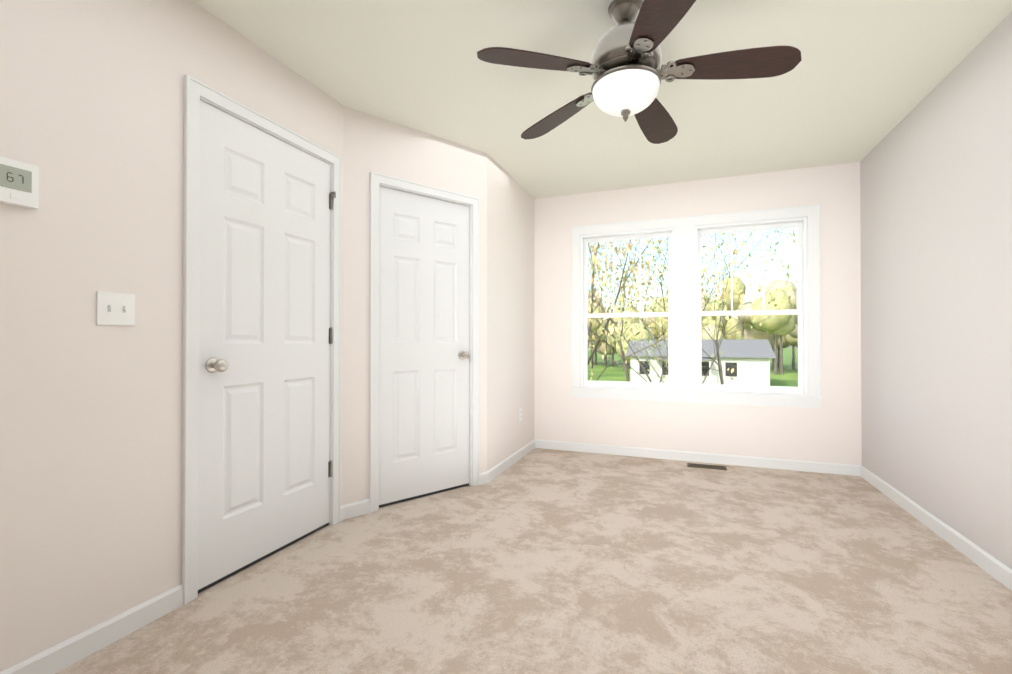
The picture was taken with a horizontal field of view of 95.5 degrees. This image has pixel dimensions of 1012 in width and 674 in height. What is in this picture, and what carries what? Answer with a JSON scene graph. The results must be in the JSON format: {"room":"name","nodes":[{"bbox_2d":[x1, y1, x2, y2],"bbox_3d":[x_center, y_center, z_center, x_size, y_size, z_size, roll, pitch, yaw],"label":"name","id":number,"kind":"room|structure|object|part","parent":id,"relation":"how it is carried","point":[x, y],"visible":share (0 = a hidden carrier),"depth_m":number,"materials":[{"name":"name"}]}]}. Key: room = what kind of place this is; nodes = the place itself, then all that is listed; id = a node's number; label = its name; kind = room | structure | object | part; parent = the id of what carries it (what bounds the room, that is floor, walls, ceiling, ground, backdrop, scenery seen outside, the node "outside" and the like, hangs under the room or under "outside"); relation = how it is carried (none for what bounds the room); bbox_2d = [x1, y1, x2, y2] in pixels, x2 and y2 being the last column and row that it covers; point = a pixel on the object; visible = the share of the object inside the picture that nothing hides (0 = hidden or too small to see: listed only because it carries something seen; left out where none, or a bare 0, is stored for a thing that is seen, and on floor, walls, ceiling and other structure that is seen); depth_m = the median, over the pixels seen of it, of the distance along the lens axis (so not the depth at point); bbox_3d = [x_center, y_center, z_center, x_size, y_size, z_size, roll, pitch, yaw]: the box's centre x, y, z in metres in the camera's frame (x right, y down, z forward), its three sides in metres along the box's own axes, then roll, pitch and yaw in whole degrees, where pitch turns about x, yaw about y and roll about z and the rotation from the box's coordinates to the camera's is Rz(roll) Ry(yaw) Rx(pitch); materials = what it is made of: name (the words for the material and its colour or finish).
{"room":"empty bedroom","nodes":[
{"label":"empty bedroom","id":0,"kind":"room"},
{"bbox_2d":[0,0,1011,671],"bbox_3d":[0.428,-0.154,1.907,3.490,2.440,5.080,0,0,21],"label":"wall","id":1,"kind":"structure","parent":0,"point":[914,204],"depth_m":2.11,"materials":[{"name":"white paint"}]},
{"bbox_2d":[0,156,38,208],"bbox_3d":[-1.475,-0.458,1.322,0.030,0.128,0.190,0,0,21],"label":"thermostat","id":2,"kind":"object","parent":1,"relation":"attached to","point":[19,183],"visible":1,"depth_m":1.36,"materials":[{"name":"white plastic"}]},
{"bbox_2d":[0,584,182,673],"bbox_3d":[-1.585,1.019,1.046,0.013,0.082,1.674,0,0,21],"label":"baseboard","id":3,"kind":"structure","parent":1,"relation":"attached to","point":[68,652],"depth_m":1.56,"materials":[{"name":"white wood"}]},
{"bbox_2d":[96,291,134,325],"bbox_3d":[-1.368,-0.099,1.618,0.018,0.114,0.116,0,0,21],"label":"switch plate","id":4,"kind":"object","parent":1,"relation":"attached to","point":[112,308],"visible":1,"depth_m":1.61,"materials":[{"name":"white plastic"}]},
{"bbox_2d":[182,74,341,604],"bbox_3d":[-1.159,0.010,2.266,0.093,2.117,0.897,0,0,21],"label":"door frame","id":5,"kind":"structure","parent":1,"relation":"attached to","point":[196,91],"depth_m":1.88,"materials":[{"name":"white wood"}]},
{"bbox_2d":[198,100,335,589],"bbox_3d":[-1.119,0.032,2.258,0.105,2.032,0.780,0,0,21],"label":"entry door","id":6,"kind":"structure","parent":1,"relation":"in","point":[265,342],"depth_m":2.18,"materials":[{"name":"white wood"}]},
{"bbox_3d":[-1.219,0.121,1.947,0.070,0.064,0.064,0,0,21],"label":"knob","id":7,"kind":"part","parent":6,"relation":"part of","materials":[{"name":"grey metal"}]},
{"bbox_2d":[379,186,469,504],"bbox_3d":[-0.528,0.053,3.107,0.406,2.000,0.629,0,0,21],"label":"closet door","id":8,"kind":"structure","parent":1,"relation":"in","point":[424,355],"depth_m":3.08,"materials":[{"name":"white wood"}]},
{"bbox_3d":[-0.295,0.130,3.263,0.083,0.064,0.080,0,0,21],"label":"knob","id":9,"kind":"part","parent":8,"relation":"part of","materials":[{"name":"grey metal"}]},
{"bbox_2d":[369,171,479,512],"bbox_3d":[-0.541,0.031,3.110,0.830,2.085,0.105,0,0,-40],"label":"door frame","id":10,"kind":"structure","parent":1,"relation":"attached to","point":[377,180],"depth_m":3.05,"materials":[{"name":"white wood"}]},
{"bbox_2d":[519,408,521,421],"bbox_3d":[0.132,0.694,4.108,0.007,0.114,0.070,0,0,21],"label":"electrical outlet plate","id":11,"kind":"object","parent":1,"relation":"attached to","point":[520,414],"visible":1,"depth_m":4.10,"materials":[{"name":"white plastic"}]},
{"bbox_2d":[532,439,859,475],"bbox_3d":[1.505,1.039,4.028,2.629,0.082,0.013,0,0,21],"label":"baseboard","id":12,"kind":"structure","parent":1,"relation":"attached to","point":[773,463],"depth_m":3.94,"materials":[{"name":"white wood"}]},
{"bbox_2d":[571,204,821,407],"bbox_3d":[1.585,-0.240,4.078,2.010,1.620,0.198,0,0,21],"label":"double-hung windows","id":13,"kind":"structure","parent":1,"relation":"in","point":[684,314],"depth_m":3.99,"materials":[{"name":"white"}]},
{"bbox_2d":[860,465,1011,590],"bbox_3d":[1.903,1.021,1.338,0.013,0.082,4.760,0,0,21],"label":"baseboard","id":14,"kind":"structure","parent":1,"relation":"attached to","point":[998,570],"depth_m":2.40,"materials":[{"name":"white wood"}]},
{"bbox_2d":[55,448,1011,673],"bbox_3d":[0.403,1.125,1.833,3.770,0.120,5.220,0,0,21],"label":"floor","id":15,"kind":"structure","parent":0,"point":[541,561],"depth_m":1.94,"materials":[{"name":"beige carpet"}]},
{"bbox_2d":[687,463,726,469],"bbox_3d":[1.665,1.075,3.814,0.300,0.006,0.105,0,0,21],"label":"floor vent","id":16,"kind":"object","parent":15,"relation":"in","point":[706,466],"visible":0.98,"depth_m":3.81,"materials":[{"name":"brown metal"}]},
{"bbox_2d":[192,0,1011,198],"bbox_3d":[0.403,-1.435,1.849,3.770,0.120,5.220,0,0,21],"label":"ceiling","id":17,"kind":"structure","parent":0,"point":[861,80],"depth_m":2.42,"materials":[{"name":"white paint"}]},
{"bbox_2d":[477,0,801,143],"bbox_3d":[0.542,-1.134,1.913,1.200,0.480,1.222,0,0,21],"label":"ceiling fan","id":18,"kind":"object","parent":17,"relation":"hanging from","point":[625,71],"visible":1,"depth_m":1.81,"materials":[{"name":"brown wood"}]},
{"bbox_3d":[0.497,-0.989,1.912,0.272,0.102,0.272,0,0,21],"label":"lamp shade","id":19,"kind":"part","parent":18,"relation":"part of","materials":[{"name":"white glass"}]},
{"label":"outside","id":20,"kind":"structure","parent":0,"visible":0},
{"bbox_2d":[588,347,797,386],"bbox_3d":[48.072,4.952,123.488,300.000,0.200,255.130,0,0,21],"label":"ground","id":21,"kind":"structure","parent":20,"point":[601,367],"depth_m":59.08,"materials":[{"name":"green plant"}]},
{"bbox_2d":[587,240,651,381],"bbox_3d":[1.916,-1.697,20.873,10.374,11.896,7.069,0,0,21],"label":"tree","id":22,"kind":"object","parent":21,"relation":"on","point":[623,356],"depth_m":19.08,"materials":[{"name":"green plant"}]},
{"bbox_2d":[587,235,747,382],"bbox_3d":[2.662,-0.177,9.835,5.516,8.691,6.380,0,0,21],"label":"tree","id":23,"kind":"object","parent":21,"relation":"on","point":[616,323],"depth_m":9.62,"materials":[{"name":"green plant"}]},
{"bbox_2d":[587,238,796,384],"bbox_3d":[2.350,-1.018,9.753,5.628,10.384,7.649,0,0,21],"label":"tree","id":24,"kind":"object","parent":21,"relation":"on","point":[648,262],"depth_m":9.02,"materials":[{"name":"green plant"}]},
{"bbox_2d":[588,230,796,383],"bbox_3d":[3.733,-0.270,11.266,7.332,8.901,6.241,0,0,21],"label":"tree","id":25,"kind":"object","parent":21,"relation":"on","point":[708,280],"depth_m":10.62,"materials":[{"name":"green plant"}]},
{"bbox_2d":[587,275,797,374],"bbox_3d":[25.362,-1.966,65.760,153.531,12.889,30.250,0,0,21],"label":"tree","id":26,"kind":"object","parent":21,"relation":"on","point":[788,323],"depth_m":56.59,"materials":[{"name":"green plant"}]},
{"bbox_2d":[605,229,781,384],"bbox_3d":[7.875,-1.294,18.841,8.868,11.069,7.153,0,0,21],"label":"tree","id":27,"kind":"object","parent":21,"relation":"on","point":[716,342],"depth_m":19.21,"materials":[{"name":"green plant"}]},
{"bbox_2d":[592,228,795,382],"bbox_3d":[6.276,-0.807,16.524,7.368,10.054,7.007,0,0,21],"label":"tree","id":28,"kind":"object","parent":21,"relation":"on","point":[778,244],"depth_m":15.75,"materials":[{"name":"green plant"}]},
{"bbox_2d":[626,339,775,385],"bbox_3d":[17.942,2.284,43.450,12.200,4.100,9.000,0,0,21],"label":"house","id":29,"kind":"structure","parent":21,"relation":"on","point":[760,356],"depth_m":40.42,"materials":[{"name":"grey"}]}
]}

